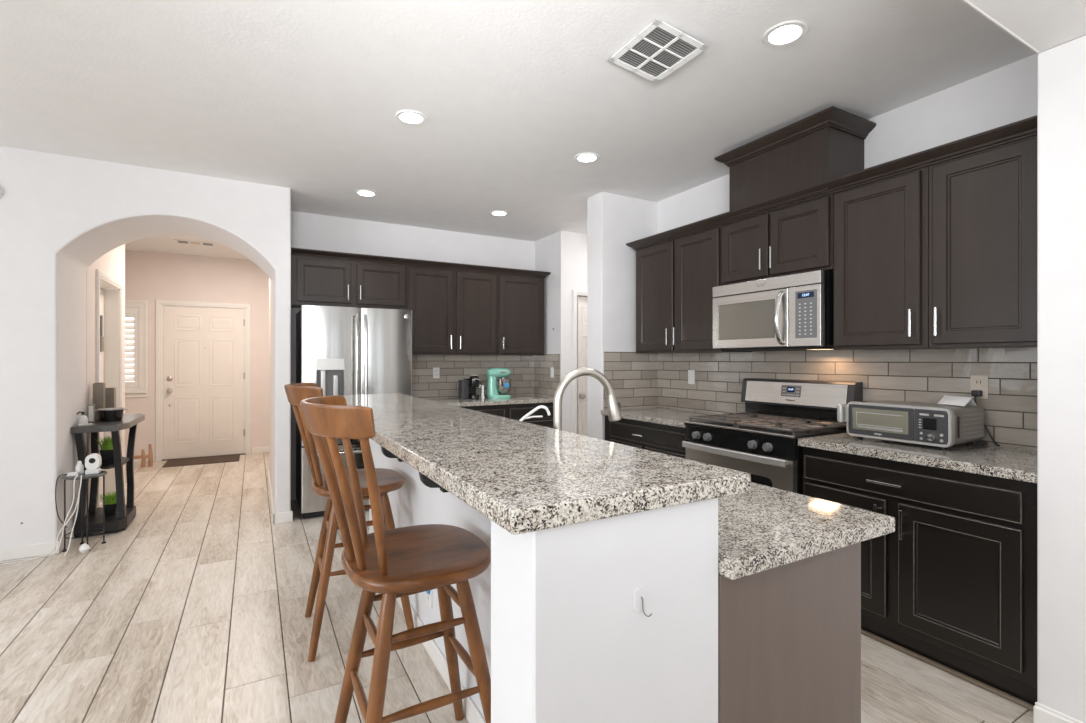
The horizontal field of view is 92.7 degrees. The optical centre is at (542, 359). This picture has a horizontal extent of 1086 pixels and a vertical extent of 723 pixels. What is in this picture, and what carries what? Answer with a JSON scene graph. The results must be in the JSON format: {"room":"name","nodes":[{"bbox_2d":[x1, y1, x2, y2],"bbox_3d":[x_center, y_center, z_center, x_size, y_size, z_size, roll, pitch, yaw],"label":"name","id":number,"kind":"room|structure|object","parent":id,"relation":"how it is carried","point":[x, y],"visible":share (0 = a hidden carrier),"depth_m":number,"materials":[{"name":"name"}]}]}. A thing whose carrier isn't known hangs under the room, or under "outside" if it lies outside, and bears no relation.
{"room":"kitchen","nodes":[
{"label":"kitchen","id":0,"kind":"room"},
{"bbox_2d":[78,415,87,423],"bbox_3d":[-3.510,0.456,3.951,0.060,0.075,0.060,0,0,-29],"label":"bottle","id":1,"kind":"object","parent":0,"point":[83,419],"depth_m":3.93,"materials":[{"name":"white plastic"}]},
{"bbox_2d":[86,244,124,513],"bbox_3d":[-4.103,-0.043,4.782,0.140,2.745,1.430,0,0,-29],"label":"wall","id":2,"kind":"structure","parent":0,"point":[112,263],"depth_m":4.40,"materials":[{"name":"paint"}]},
{"bbox_2d":[100,288,103,494],"bbox_3d":[-4.140,0.311,4.801,0.084,2.014,0.784,0,0,-29],"label":"door","id":3,"kind":"structure","parent":2,"relation":"in","point":[101,290],"depth_m":5.08,"materials":[{"name":"paint"}]},
{"bbox_2d":[100,315,103,351],"bbox_3d":[-4.260,-0.255,4.998,0.024,0.350,0.080,0,0,-29],"label":"hanger","id":4,"kind":"object","parent":3,"relation":"hanging from","point":[101,316],"visible":0.84,"depth_m":4.98,"materials":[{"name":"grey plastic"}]},
{"bbox_2d":[96,269,122,507],"bbox_3d":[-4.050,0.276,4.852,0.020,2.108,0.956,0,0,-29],"label":"trim","id":5,"kind":"structure","parent":2,"relation":"attached to","point":[99,275],"depth_m":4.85,"materials":[{"name":"paint"}]},
{"bbox_2d":[105,503,116,515],"bbox_3d":[-3.455,1.190,4.141,0.089,0.089,0.089,0,0,-29],"label":"pot","id":6,"kind":"object","parent":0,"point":[110,508],"depth_m":4.11,"materials":[{"name":"plastic"}]},
{"bbox_2d":[0,146,290,547],"bbox_3d":[-4.246,-0.043,3.471,4.566,2.745,0.720,0,0,-29],"label":"wall","id":7,"kind":"structure","parent":0,"point":[59,214],"depth_m":3.63,"materials":[{"name":"paint"}]},
{"bbox_2d":[0,470,292,560],"bbox_3d":[-4.508,1.288,4.005,4.529,0.085,1.933,0,0,-29],"label":"baseboard","id":8,"kind":"structure","parent":7,"relation":"attached to","point":[33,550],"depth_m":3.52,"materials":[{"name":"paint"}]},
{"bbox_2d":[125,250,268,456],"bbox_3d":[-4.760,-0.043,7.095,3.800,2.745,0.150,0,0,-29],"label":"wall","id":9,"kind":"structure","parent":0,"point":[150,277],"depth_m":7.07,"materials":[{"name":"paint"}]},
{"bbox_2d":[125,304,141,390],"bbox_3d":[-5.543,-0.160,6.610,0.700,1.120,0.105,0,0,-29],"label":"window","id":10,"kind":"structure","parent":9,"relation":"in","point":[133,312],"depth_m":6.71,"materials":[{"name":"paint"}]},
{"bbox_2d":[125,300,147,397],"bbox_3d":[-5.518,-0.145,6.566,0.810,1.260,0.035,0,0,-29],"label":"window frame","id":11,"kind":"structure","parent":9,"relation":"in","point":[144,393],"depth_m":6.75,"materials":[{"name":"paint"}]},
{"bbox_2d":[134,446,268,462],"bbox_3d":[-4.720,1.288,7.024,3.600,0.085,0.013,0,0,-29],"label":"baseboard","id":12,"kind":"structure","parent":9,"relation":"attached to","point":[256,449],"depth_m":7.37,"materials":[{"name":"paint"}]},
{"bbox_2d":[155,300,250,460],"bbox_3d":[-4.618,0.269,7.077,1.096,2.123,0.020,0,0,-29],"label":"trim","id":13,"kind":"structure","parent":9,"relation":"attached to","point":[158,303],"depth_m":6.93,"materials":[{"name":"paint"}]},
{"bbox_2d":[161,453,244,460],"bbox_3d":[-4.630,1.324,7.099,0.960,0.012,0.090,0,0,-29],"label":"trim","id":14,"kind":"structure","parent":9,"relation":"attached to","point":[242,453],"depth_m":7.08,"materials":[{"name":"wood"}]},
{"bbox_2d":[164,306,244,458],"bbox_3d":[-4.611,0.301,7.079,0.935,2.033,0.104,0,0,-29],"label":"door","id":15,"kind":"structure","parent":9,"relation":"in","point":[204,375],"depth_m":7.07,"materials":[{"name":"paint"}]},
{"bbox_2d":[269,278,271,487],"bbox_3d":[-2.756,-0.043,5.402,0.151,2.745,1.200,0,0,-29],"label":"wall","id":16,"kind":"structure","parent":0,"point":[270,281],"depth_m":5.36,"materials":[{"name":"paint"}]},
{"bbox_2d":[291,211,534,499],"bbox_3d":[-1.271,-0.043,5.629,2.734,2.745,0.150,0,0,-29],"label":"wall","id":17,"kind":"structure","parent":0,"point":[308,230],"depth_m":5.37,"materials":[{"name":"paint"}]},
{"bbox_2d":[291,256,406,308],"bbox_3d":[-1.873,-0.714,4.985,1.050,0.437,0.389,0,0,-29],"label":"upper cabinet","id":18,"kind":"object","parent":17,"relation":"attached to","point":[314,281],"visible":0.94,"depth_m":4.83,"materials":[{"name":"brown wood"}]},
{"bbox_2d":[291,248,550,277],"bbox_3d":[-1.166,-0.963,5.380,2.670,0.060,0.388,0,0,-29],"label":"crown molding","id":19,"kind":"structure","parent":18,"relation":"on","point":[294,251],"depth_m":5.11,"materials":[{"name":"brown wood"}]},
{"bbox_2d":[407,266,496,354],"bbox_3d":[-0.988,-0.493,5.478,0.972,0.877,0.389,0,0,-29],"label":"upper cabinet","id":20,"kind":"object","parent":17,"relation":"attached to","point":[454,312],"visible":0.97,"depth_m":5.33,"materials":[{"name":"brown wood"}]},
{"bbox_2d":[412,355,533,398],"bbox_3d":[-0.811,0.171,5.795,1.630,0.491,0.009,0,0,-29],"label":"tiled wall","id":21,"kind":"structure","parent":17,"relation":"attached to","point":[453,368],"depth_m":5.73,"materials":[{"name":"tile"}]},
{"bbox_2d":[433,368,439,377],"bbox_3d":[-1.152,0.140,5.594,0.072,0.116,0.009,0,0,-29],"label":"wall outlet","id":22,"kind":"object","parent":21,"relation":"attached to","point":[436,371],"visible":1,"depth_m":5.59,"materials":[{"name":"white plastic"}]},
{"bbox_2d":[497,274,543,354],"bbox_3d":[-0.306,-0.493,5.859,0.586,0.877,0.389,0,0,-29],"label":"upper cabinet","id":23,"kind":"object","parent":17,"relation":"attached to","point":[520,299],"visible":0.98,"depth_m":5.72,"materials":[{"name":"brown wood"}]},
{"bbox_2d":[0,452,1032,722],"bbox_3d":[-1.394,1.390,2.057,8.265,0.120,12.150,0,0,-29],"label":"floor","id":24,"kind":"structure","parent":0,"point":[194,611],"depth_m":2.48,"materials":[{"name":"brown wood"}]},
{"bbox_2d":[0,475,81,564],"bbox_3d":[-3.543,1.063,3.337,0.866,0.536,0.035,0,0,-33],"label":"cable","id":25,"kind":"object","parent":24,"relation":"on","point":[81,475],"visible":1,"depth_m":3.51,"materials":[{"name":"plastic"}]},
{"bbox_2d":[64,495,79,555],"bbox_3d":[-3.211,1.108,3.534,0.017,0.436,0.092,0,0,25],"label":"cable","id":26,"kind":"object","parent":24,"relation":"on","point":[79,495],"visible":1,"depth_m":3.54,"materials":[{"name":"plastic"}]},
{"bbox_2d":[61,471,107,551],"bbox_3d":[-3.256,1.070,3.680,0.248,0.520,0.248,0,0,-29],"label":"plant stand","id":27,"kind":"object","parent":24,"relation":"on","point":[102,473],"visible":0.81,"depth_m":3.65,"materials":[{"name":"metal"}]},
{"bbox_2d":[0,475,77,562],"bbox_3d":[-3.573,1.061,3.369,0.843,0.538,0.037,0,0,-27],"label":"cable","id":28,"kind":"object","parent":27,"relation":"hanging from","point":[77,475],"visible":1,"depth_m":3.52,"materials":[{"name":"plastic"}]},
{"bbox_2d":[55,474,67,527],"bbox_3d":[-3.284,0.969,3.559,0.043,0.366,0.100,0,0,6],"label":"cable","id":29,"kind":"object","parent":27,"relation":"hanging from","point":[62,474],"visible":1,"depth_m":3.52,"materials":[{"name":"plastic"}]},
{"bbox_2d":[75,461,83,473],"bbox_3d":[-3.301,0.763,3.689,0.048,0.092,0.048,0,0,-29],"label":"bottle","id":30,"kind":"object","parent":27,"relation":"on","point":[79,467],"visible":0.88,"depth_m":3.68,"materials":[{"name":"plastic"}]},
{"bbox_2d":[85,453,100,474],"bbox_3d":[-3.205,0.739,3.693,0.082,0.142,0.077,0,0,-29],"label":"security camera","id":31,"kind":"object","parent":27,"relation":"on","point":[92,461],"visible":1,"depth_m":3.67,"materials":[{"name":"white plastic"}]},
{"bbox_2d":[79,543,89,553],"bbox_3d":[-3.159,1.296,3.568,0.060,0.068,0.060,0,0,-29],"label":"weight","id":32,"kind":"object","parent":24,"relation":"on","point":[84,548],"visible":1,"depth_m":3.55,"materials":[{"name":"white plastic"}]},
{"bbox_2d":[71,413,144,537],"bbox_3d":[-3.584,0.912,4.327,0.313,0.836,0.990,0,0,-29],"label":"console table","id":33,"kind":"object","parent":24,"relation":"on","point":[125,514],"visible":0.84,"depth_m":4.07,"materials":[{"name":"black wood"}]},
{"bbox_2d":[77,411,87,423],"bbox_3d":[-3.509,0.441,3.948,0.062,0.104,0.064,0,0,-29],"label":"soap dispenser","id":34,"kind":"object","parent":33,"relation":"on","point":[82,419],"visible":0.93,"depth_m":3.93,"materials":[{"name":"white plastic"}]},
{"bbox_2d":[87,404,94,422],"bbox_3d":[-3.551,0.421,4.070,0.045,0.144,0.015,0,0,-29],"label":"photo frame","id":35,"kind":"object","parent":33,"relation":"on","point":[90,407],"visible":0.93,"depth_m":4.07,"materials":[{"name":"beige ceramic"}]},
{"bbox_2d":[89,406,92,420],"bbox_3d":[-3.548,0.420,4.066,0.029,0.123,0.004,0,0,-29],"label":"picture","id":36,"kind":"object","parent":35,"relation":"attached to","point":[90,407],"depth_m":4.06},
{"bbox_2d":[93,383,104,419],"bbox_3d":[-3.675,0.341,4.288,0.070,0.306,0.070,0,0,-29],"label":"canister","id":37,"kind":"object","parent":33,"relation":"on","point":[98,388],"visible":0.71,"depth_m":4.26,"materials":[{"name":"beige ceramic"}]},
{"bbox_2d":[98,491,116,515],"bbox_3d":[-3.460,1.141,4.147,0.222,0.188,0.193,0,0,-29],"label":"potted grass","id":38,"kind":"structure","parent":33,"relation":"on","point":[110,501],"depth_m":4.11,"materials":[{"name":"plant"}]},
{"bbox_2d":[95,436,122,462],"bbox_3d":[-3.577,0.728,4.274,0.212,0.223,0.219,0,0,21],"label":"potted grass","id":39,"kind":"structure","parent":33,"relation":"on","point":[106,451],"depth_m":4.23,"materials":[{"name":"plant"}]},
{"bbox_2d":[99,450,113,462],"bbox_3d":[-3.578,0.787,4.268,0.106,0.106,0.106,0,0,-29],"label":"pot","id":40,"kind":"object","parent":39,"relation":"on","point":[107,456],"depth_m":4.23,"materials":[{"name":"ceramic"}]},
{"bbox_2d":[105,387,115,407],"bbox_3d":[-3.729,0.366,4.447,0.090,0.256,0.080,0,0,-29],"label":"canister","id":41,"kind":"object","parent":33,"relation":"on","point":[110,393],"visible":0.38,"depth_m":4.42,"materials":[{"name":"metal"}]},
{"bbox_2d":[95,408,128,420],"bbox_3d":[-3.531,0.446,4.236,0.197,0.096,0.176,0,0,11],"label":"cooking pot","id":42,"kind":"object","parent":33,"relation":"on","point":[105,414],"visible":0.98,"depth_m":4.18,"materials":[{"name":"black metal"}]},
{"bbox_2d":[99,457,128,468],"bbox_3d":[-3.590,0.850,4.272,0.237,0.020,0.480,0,0,-29],"label":"shelf","id":43,"kind":"object","parent":33,"relation":"attached to","point":[124,459],"depth_m":4.16,"materials":[{"name":"black wood"}]},
{"bbox_2d":[134,444,152,467],"bbox_3d":[-4.976,1.190,6.413,0.238,0.282,0.056,0,0,-29],"label":"wooden rack","id":44,"kind":"object","parent":24,"relation":"on","point":[142,456],"visible":0.85,"depth_m":6.43,"materials":[{"name":"brown wood"}]},
{"bbox_2d":[163,455,239,467],"bbox_3d":[-4.468,1.325,6.817,0.820,0.010,0.500,0,0,-29],"label":"doormat","id":45,"kind":"object","parent":24,"relation":"on","point":[230,458],"visible":1,"depth_m":6.80,"materials":[{"name":"fabric"}]},
{"bbox_2d":[284,383,413,661],"bbox_3d":[-0.965,0.726,2.567,0.569,1.216,0.492,0,0,-26],"label":"bar stool","id":46,"kind":"object","parent":24,"relation":"on","point":[389,480],"visible":0.56,"depth_m":2.44,"materials":[{"name":"brown wood"}]},
{"bbox_2d":[296,304,411,518],"bbox_3d":[-1.748,0.432,4.782,0.924,1.795,0.804,0,0,-29],"label":"refrigerator","id":47,"kind":"object","parent":24,"relation":"on","point":[341,350],"visible":0.54,"depth_m":4.46,"materials":[{"name":"grey metal"}]},
{"bbox_2d":[300,395,490,722],"bbox_3d":[-0.437,0.726,1.600,0.569,1.216,0.492,0,0,-29],"label":"bar stool","id":48,"kind":"object","parent":24,"relation":"on","point":[394,563],"visible":0.99,"depth_m":1.51,"materials":[{"name":"brown wood"}]},
{"bbox_2d":[462,402,552,427],"bbox_3d":[-0.649,0.893,5.499,1.625,0.873,0.675,0,0,-29],"label":"base cabinet","id":49,"kind":"object","parent":24,"relation":"on","point":[512,411],"visible":0.06,"depth_m":5.40,"materials":[{"name":"wood"}]},
{"bbox_2d":[427,395,553,406],"bbox_3d":[-0.668,0.436,5.502,1.645,0.040,0.640,0,0,-29],"label":"countertop","id":50,"kind":"structure","parent":49,"relation":"on","point":[520,399],"depth_m":5.38,"materials":[{"name":"stone"}]},
{"bbox_2d":[459,375,479,398],"bbox_3d":[-0.783,0.286,5.543,0.183,0.260,0.215,0,0,-29],"label":"coffee maker","id":51,"kind":"object","parent":50,"relation":"on","point":[467,386],"visible":1,"depth_m":5.50,"materials":[{"name":"grey plastic"}]},
{"bbox_2d":[486,368,511,398],"bbox_3d":[-0.483,0.249,5.702,0.292,0.333,0.204,0,0,-29],"label":"stand mixer","id":52,"kind":"object","parent":50,"relation":"on","point":[495,386],"visible":1,"depth_m":5.64,"materials":[{"name":"green metal"}]},
{"bbox_2d":[496,379,511,392],"bbox_3d":[-0.445,0.287,5.723,0.204,0.158,0.204,0,0,-29],"label":"bowl","id":53,"kind":"object","parent":52,"relation":"on","point":[502,385],"depth_m":5.64,"materials":[{"name":"silver metal"}]},
{"bbox_2d":[605,415,688,458],"bbox_3d":[0.985,0.893,4.034,0.650,0.873,0.974,0,0,-29],"label":"base cabinet","id":54,"kind":"object","parent":24,"relation":"on","point":[660,438],"visible":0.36,"depth_m":3.83,"materials":[{"name":"wood"}]},
{"bbox_2d":[601,407,727,427],"bbox_3d":[0.990,0.436,4.039,0.625,0.040,0.983,0,0,-29],"label":"countertop","id":55,"kind":"structure","parent":54,"relation":"on","point":[659,415],"depth_m":3.95,"materials":[{"name":"stone"}]},
{"bbox_2d":[682,378,862,494],"bbox_3d":[1.391,0.730,3.237,0.696,1.200,0.802,0,0,-29],"label":"gas range","id":56,"kind":"object","parent":24,"relation":"on","point":[761,441],"visible":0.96,"depth_m":3.14,"materials":[{"name":"grey metal"}]},
{"bbox_2d":[689,440,802,494],"bbox_3d":[1.420,0.873,3.253,0.590,0.875,0.790,0,0,-29],"label":"oven","id":57,"kind":"object","parent":56,"relation":"in","point":[798,461],"depth_m":2.78,"materials":[{"name":"metal"}]},
{"bbox_2d":[684,418,846,441],"bbox_3d":[1.385,0.420,3.234,0.579,0.030,0.802,0,0,-29],"label":"cooktop","id":58,"kind":"object","parent":56,"relation":"in","point":[722,428],"depth_m":3.02,"materials":[{"name":"metal"}]},
{"bbox_2d":[781,385,800,396],"bbox_3d":[1.611,0.202,3.367,0.014,0.072,0.140,0,0,-29],"label":"clock","id":59,"kind":"object","parent":56,"relation":"on","point":[786,390],"depth_m":3.36,"materials":[{"name":"grey plastic"}]},
{"bbox_2d":[718,542,860,722],"bbox_3d":[-0.073,0.893,2.498,0.582,0.873,2.885,0,0,-29],"label":"base cabinet","id":60,"kind":"object","parent":24,"relation":"on","point":[789,635],"visible":0.16,"depth_m":1.22,"materials":[{"name":"brown wood"}]},
{"bbox_2d":[718,482,894,579],"bbox_3d":[-0.058,0.436,2.511,0.621,0.040,2.958,0,0,-29],"label":"countertop","id":61,"kind":"structure","parent":60,"relation":"on","point":[763,528],"depth_m":1.29,"materials":[{"name":"stone"}]},
{"bbox_2d":[519,405,550,420],"bbox_3d":[-0.056,0.309,2.273,0.183,0.215,0.044,0,0,-23],"label":"filter faucet","id":62,"kind":"object","parent":61,"relation":"on","point":[541,406],"visible":0.48,"depth_m":2.28,"materials":[{"name":"white metal"}]},
{"bbox_2d":[553,368,621,429],"bbox_3d":[0.166,0.222,1.960,0.291,0.387,0.111,0,0,-29],"label":"kitchen faucet","id":63,"kind":"object","parent":61,"relation":"on","point":[614,407],"visible":0.71,"depth_m":1.95,"materials":[{"name":"silver metal"}]},
{"bbox_2d":[803,447,1036,704],"bbox_3d":[1.851,0.893,2.482,0.650,0.873,0.952,0,0,-29],"label":"base cabinet","id":64,"kind":"object","parent":24,"relation":"on","point":[954,585],"visible":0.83,"depth_m":2.18,"materials":[{"name":"wood"}]},
{"bbox_2d":[798,433,1036,482],"bbox_3d":[1.860,0.436,2.480,0.625,0.040,0.969,0,0,-29],"label":"countertop","id":65,"kind":"structure","parent":64,"relation":"on","point":[989,460],"depth_m":2.31,"materials":[{"name":"stone"}]},
{"bbox_2d":[837,400,987,450],"bbox_3d":[1.851,0.317,2.622,0.409,0.199,0.500,0,0,-29],"label":"toaster oven","id":66,"kind":"object","parent":65,"relation":"on","point":[930,424],"visible":1,"depth_m":2.48,"materials":[{"name":"metal"}]},
{"bbox_2d":[937,395,976,406],"bbox_3d":[2.015,0.199,2.524,0.074,0.044,0.141,0,0,-8],"label":"folded card","id":67,"kind":"object","parent":66,"relation":"on","point":[946,400],"visible":1,"depth_m":2.50,"materials":[{"name":"paper"}]},
{"bbox_2d":[861,629,1033,710],"bbox_3d":[1.641,1.321,2.365,0.022,0.017,0.952,0,0,-29],"label":"toe kick","id":68,"kind":"object","parent":24,"relation":"on","point":[893,645],"visible":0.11,"depth_m":2.19,"materials":[{"name":"wood"}]},
{"bbox_2d":[0,0,1085,259],"bbox_3d":[-1.349,-1.315,2.110,8.300,0.399,12.200,0,0,-29],"label":"ceiling","id":69,"kind":"structure","parent":0,"point":[305,97],"depth_m":2.66,"materials":[{"name":"paint"}]},
{"bbox_2d":[174,239,214,245],"bbox_3d":[-4.191,-1.410,6.239,0.400,0.010,0.180,0,0,-29],"label":"ceiling vent","id":70,"kind":"object","parent":69,"relation":"in","point":[175,240],"visible":1,"depth_m":6.20,"materials":[{"name":"white plastic"}]},
{"bbox_2d":[355,190,376,196],"bbox_3d":[-1.497,-1.410,4.387,0.180,0.008,0.180,0,0,-29],"label":"recessed light","id":71,"kind":"object","parent":69,"relation":"in","point":[366,193],"visible":1,"depth_m":4.38,"materials":[{"name":"white plastic"}]},
{"bbox_2d":[395,110,426,124],"bbox_3d":[-0.768,-1.410,3.018,0.180,0.008,0.180,0,0,-29],"label":"recessed light","id":72,"kind":"object","parent":69,"relation":"in","point":[410,117],"visible":1,"depth_m":3.00,"materials":[{"name":"white plastic"}]},
{"bbox_2d":[490,210,507,215],"bbox_3d":[-0.423,-1.410,4.986,0.180,0.008,0.180,0,0,-29],"label":"recessed light","id":73,"kind":"object","parent":69,"relation":"in","point":[497,212],"visible":1,"depth_m":4.97,"materials":[{"name":"white plastic"}]},
{"bbox_2d":[574,152,599,162],"bbox_3d":[0.306,-1.410,3.618,0.180,0.008,0.180,0,0,-29],"label":"recessed light","id":74,"kind":"object","parent":69,"relation":"in","point":[587,157],"visible":1,"depth_m":3.60,"materials":[{"name":"white plastic"}]},
{"bbox_2d":[608,18,708,82],"bbox_3d":[0.516,-1.390,2.349,0.300,0.038,0.340,0,0,-29],"label":"ceiling vent","id":75,"kind":"object","parent":69,"relation":"in","point":[660,45],"visible":1,"depth_m":2.34,"materials":[{"name":"white plastic"}]},
{"bbox_2d":[762,20,807,46],"bbox_3d":[1.049,-1.410,2.246,0.180,0.008,0.180,0,0,-29],"label":"recessed light","id":76,"kind":"object","parent":69,"relation":"in","point":[786,33],"visible":1,"depth_m":2.23,"materials":[{"name":"white plastic"}]},
{"bbox_2d":[369,438,717,722],"bbox_3d":[-0.544,0.808,2.282,0.446,1.044,2.965,0,0,-29],"label":"wall","id":77,"kind":"structure","parent":0,"point":[564,638],"depth_m":0.99,"materials":[{"name":"paint"}]},
{"bbox_2d":[381,446,403,461],"bbox_3d":[-0.486,0.338,2.019,0.279,0.104,0.032,0,0,-29],"label":"bracket","id":78,"kind":"object","parent":77,"relation":"attached to","point":[385,452],"visible":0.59,"depth_m":1.95,"materials":[{"name":"metal"}]},
{"bbox_2d":[426,590,431,608],"bbox_3d":[-0.522,1.060,2.354,0.018,0.116,0.072,0,0,-29],"label":"wall outlet","id":79,"kind":"object","parent":77,"relation":"attached to","point":[429,592],"visible":0.56,"depth_m":2.33,"materials":[{"name":"white plastic"}]},
{"bbox_2d":[419,472,448,492],"bbox_3d":[-0.233,0.338,1.565,0.279,0.104,0.032,0,0,-29],"label":"bracket","id":80,"kind":"object","parent":77,"relation":"attached to","point":[426,481],"visible":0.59,"depth_m":1.50,"materials":[{"name":"metal"}]},
{"bbox_2d":[396,597,485,722],"bbox_3d":[-0.616,1.288,2.233,0.299,0.085,2.980,0,0,-29],"label":"baseboard","id":81,"kind":"structure","parent":77,"relation":"attached to","point":[473,715],"depth_m":2.16,"materials":[{"name":"paint"}]},
{"bbox_2d":[330,393,750,534],"bbox_3d":[-0.548,0.265,2.319,0.572,0.042,3.075,0,0,-29],"label":"countertop","id":82,"kind":"structure","parent":77,"relation":"on","point":[524,477],"depth_m":1.17,"materials":[{"name":"stone"}]},
{"bbox_2d":[634,587,651,616],"bbox_3d":[0.190,0.460,0.980,0.026,0.050,0.024,0,0,-29],"label":"wall hook","id":83,"kind":"object","parent":77,"relation":"attached to","point":[639,594],"visible":1,"depth_m":0.98,"materials":[{"name":"paint"}]},
{"bbox_2d":[535,231,577,433],"bbox_3d":[0.106,-0.043,6.048,0.219,2.745,0.760,0,0,-29],"label":"wall","id":84,"kind":"structure","parent":0,"point":[556,253],"depth_m":5.73,"materials":[{"name":"paint"}]},
{"bbox_2d":[534,354,559,396],"bbox_3d":[0.043,0.175,5.928,0.009,0.481,0.591,0,0,-29],"label":"tiled wall","id":85,"kind":"structure","parent":84,"relation":"attached to","point":[544,385],"depth_m":5.92,"materials":[{"name":"tile"}]},
{"bbox_2d":[577,295,577,432],"bbox_3d":[0.362,0.305,5.801,0.015,2.050,0.080,0,0,-29],"label":"trim","id":86,"kind":"structure","parent":84,"relation":"attached to","point":[577,295],"depth_m":5.77,"materials":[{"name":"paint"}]},
{"bbox_2d":[578,233,586,296],"bbox_3d":[0.666,-0.043,6.040,0.751,2.745,0.200,0,0,-29],"label":"wall","id":87,"kind":"structure","parent":0,"point":[582,238],"depth_m":5.80,"materials":[{"name":"paint"}]},
{"bbox_2d":[572,290,586,433],"bbox_3d":[0.687,0.276,5.926,0.821,2.108,0.020,0,0,-29],"label":"trim","id":88,"kind":"structure","parent":87,"relation":"attached to","point":[575,293],"depth_m":5.73,"materials":[{"name":"paint"}]},
{"bbox_2d":[578,296,586,435],"bbox_3d":[0.669,0.301,5.959,0.685,2.033,0.104,0,0,-29],"label":"door","id":89,"kind":"structure","parent":87,"relation":"in","point":[582,301],"depth_m":5.84,"materials":[{"name":"paint"}]},
{"bbox_2d":[587,192,657,439],"bbox_3d":[1.031,-0.043,4.764,1.357,2.745,0.224,0,0,-29],"label":"wall pier","id":90,"kind":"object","parent":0,"point":[614,221],"visible":0.27,"depth_m":4.44,"materials":[{"name":"paint"}]},
{"bbox_2d":[604,352,657,409],"bbox_3d":[0.766,0.173,4.483,0.586,0.486,0.009,0,0,-29],"label":"tiled wall","id":91,"kind":"structure","parent":90,"relation":"attached to","point":[633,376],"depth_m":4.48,"materials":[{"name":"tile"}]},
{"bbox_2d":[658,52,1040,450],"bbox_3d":[1.785,-0.043,3.429,0.150,2.745,2.850,0,0,-29],"label":"wall","id":92,"kind":"structure","parent":0,"point":[1007,94],"depth_m":2.75,"materials":[{"name":"paint"}]},
{"bbox_2d":[636,226,751,352],"bbox_3d":[1.128,-0.495,4.059,0.384,0.874,0.920,0,0,-29],"label":"upper cabinet","id":93,"kind":"object","parent":92,"relation":"attached to","point":[676,279],"visible":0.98,"depth_m":3.92,"materials":[{"name":"brown wood"}]},
{"bbox_2d":[626,115,1036,249],"bbox_3d":[1.540,-0.963,3.321,0.383,0.060,2.730,0,0,-29],"label":"crown molding","id":94,"kind":"structure","parent":93,"relation":"on","point":[1025,128],"depth_m":2.67,"materials":[{"name":"brown wood"}]},
{"bbox_2d":[722,194,832,285],"bbox_3d":[1.546,-0.721,3.310,0.384,0.422,0.791,0,0,-29],"label":"upper cabinet","id":95,"kind":"object","parent":92,"relation":"attached to","point":[797,238],"visible":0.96,"depth_m":3.17,"materials":[{"name":"brown wood"}]},
{"bbox_2d":[713,270,832,350],"bbox_3d":[1.499,-0.280,3.287,0.465,0.436,0.776,0,0,-29],"label":"microwave","id":96,"kind":"object","parent":95,"relation":"attached to","point":[794,311],"visible":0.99,"depth_m":3.11,"materials":[{"name":"silver metal"}]},
{"bbox_2d":[714,106,875,218],"bbox_3d":[1.550,-1.163,3.264,0.422,0.423,0.823,0,0,-29],"label":"chimney","id":97,"kind":"object","parent":92,"relation":"attached to","point":[827,144],"visible":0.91,"depth_m":3.05,"materials":[{"name":"brown wood"}]},
{"bbox_2d":[729,126,863,218],"bbox_3d":[1.578,-1.141,3.280,0.358,0.379,0.690,0,0,-29],"label":"hood","id":98,"kind":"object","parent":97,"relation":"attached to","point":[813,155],"depth_m":3.07,"materials":[{"name":"brown wood"}]},
{"bbox_2d":[658,347,1036,449],"bbox_3d":[1.695,0.173,3.428,0.009,0.486,2.756,0,0,-29],"label":"tiled wall","id":99,"kind":"structure","parent":92,"relation":"attached to","point":[908,375],"depth_m":2.94,"materials":[{"name":"tile"}]},
{"bbox_2d":[688,370,694,383],"bbox_3d":[1.219,0.140,4.261,0.010,0.116,0.072,0,0,-29],"label":"wall switch","id":100,"kind":"object","parent":99,"relation":"attached to","point":[691,373],"visible":1,"depth_m":4.25,"materials":[{"name":"white plastic"}]},
{"bbox_2d":[970,375,987,398],"bbox_3d":[2.164,0.133,2.570,0.009,0.116,0.072,0,0,-29],"label":"wall outlet","id":101,"kind":"object","parent":99,"relation":"attached to","point":[977,382],"visible":0.9,"depth_m":2.56,"materials":[{"name":"plastic"}]},
{"bbox_2d":[975,379,982,385],"bbox_3d":[2.162,0.111,2.569,0.004,0.032,0.034,0,0,-29],"label":"socket","id":102,"kind":"object","parent":101,"relation":"attached to","point":[978,382],"depth_m":2.57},
{"bbox_2d":[971,390,999,445],"bbox_3d":[2.159,0.281,2.527,0.040,0.262,0.114,0,0,-29],"label":"plug","id":103,"kind":"object","parent":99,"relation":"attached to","point":[977,393],"visible":0.77,"depth_m":2.54,"materials":[{"name":"plastic"}]},
{"bbox_2d":[833,166,954,349],"bbox_3d":[1.854,-0.495,2.759,0.384,0.874,0.468,0,0,-29],"label":"upper cabinet","id":104,"kind":"object","parent":92,"relation":"attached to","point":[881,227],"visible":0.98,"depth_m":2.67,"materials":[{"name":"brown wood"}]},
{"bbox_2d":[929,135,1036,348],"bbox_3d":[2.087,-0.495,2.341,0.384,0.874,0.485,0,0,-29],"label":"upper cabinet","id":105,"kind":"object","parent":92,"relation":"attached to","point":[983,204],"visible":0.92,"depth_m":2.29,"materials":[{"name":"brown wood"}]},
{"bbox_2d":[1037,35,1085,722],"bbox_3d":[3.217,0.107,0.176,0.820,2.446,4.372,0,0,-29],"label":"wall","id":106,"kind":"structure","parent":0,"point":[1061,69],"depth_m":1.82,"materials":[{"name":"paint"}]},
{"bbox_2d":[962,0,1038,53],"bbox_3d":[1.477,-1.117,1.701,0.737,0.009,0.008,0,0,-29],"label":"trim","id":107,"kind":"structure","parent":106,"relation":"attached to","point":[965,1],"depth_m":1.72,"materials":[{"name":"paint"}]},
{"bbox_2d":[1033,702,1083,722],"bbox_3d":[2.840,1.286,-0.004,0.017,0.088,4.326,0,0,-29],"label":"baseboard","id":108,"kind":"structure","parent":106,"relation":"attached to","point":[1042,713],"depth_m":1.85,"materials":[{"name":"paint"}]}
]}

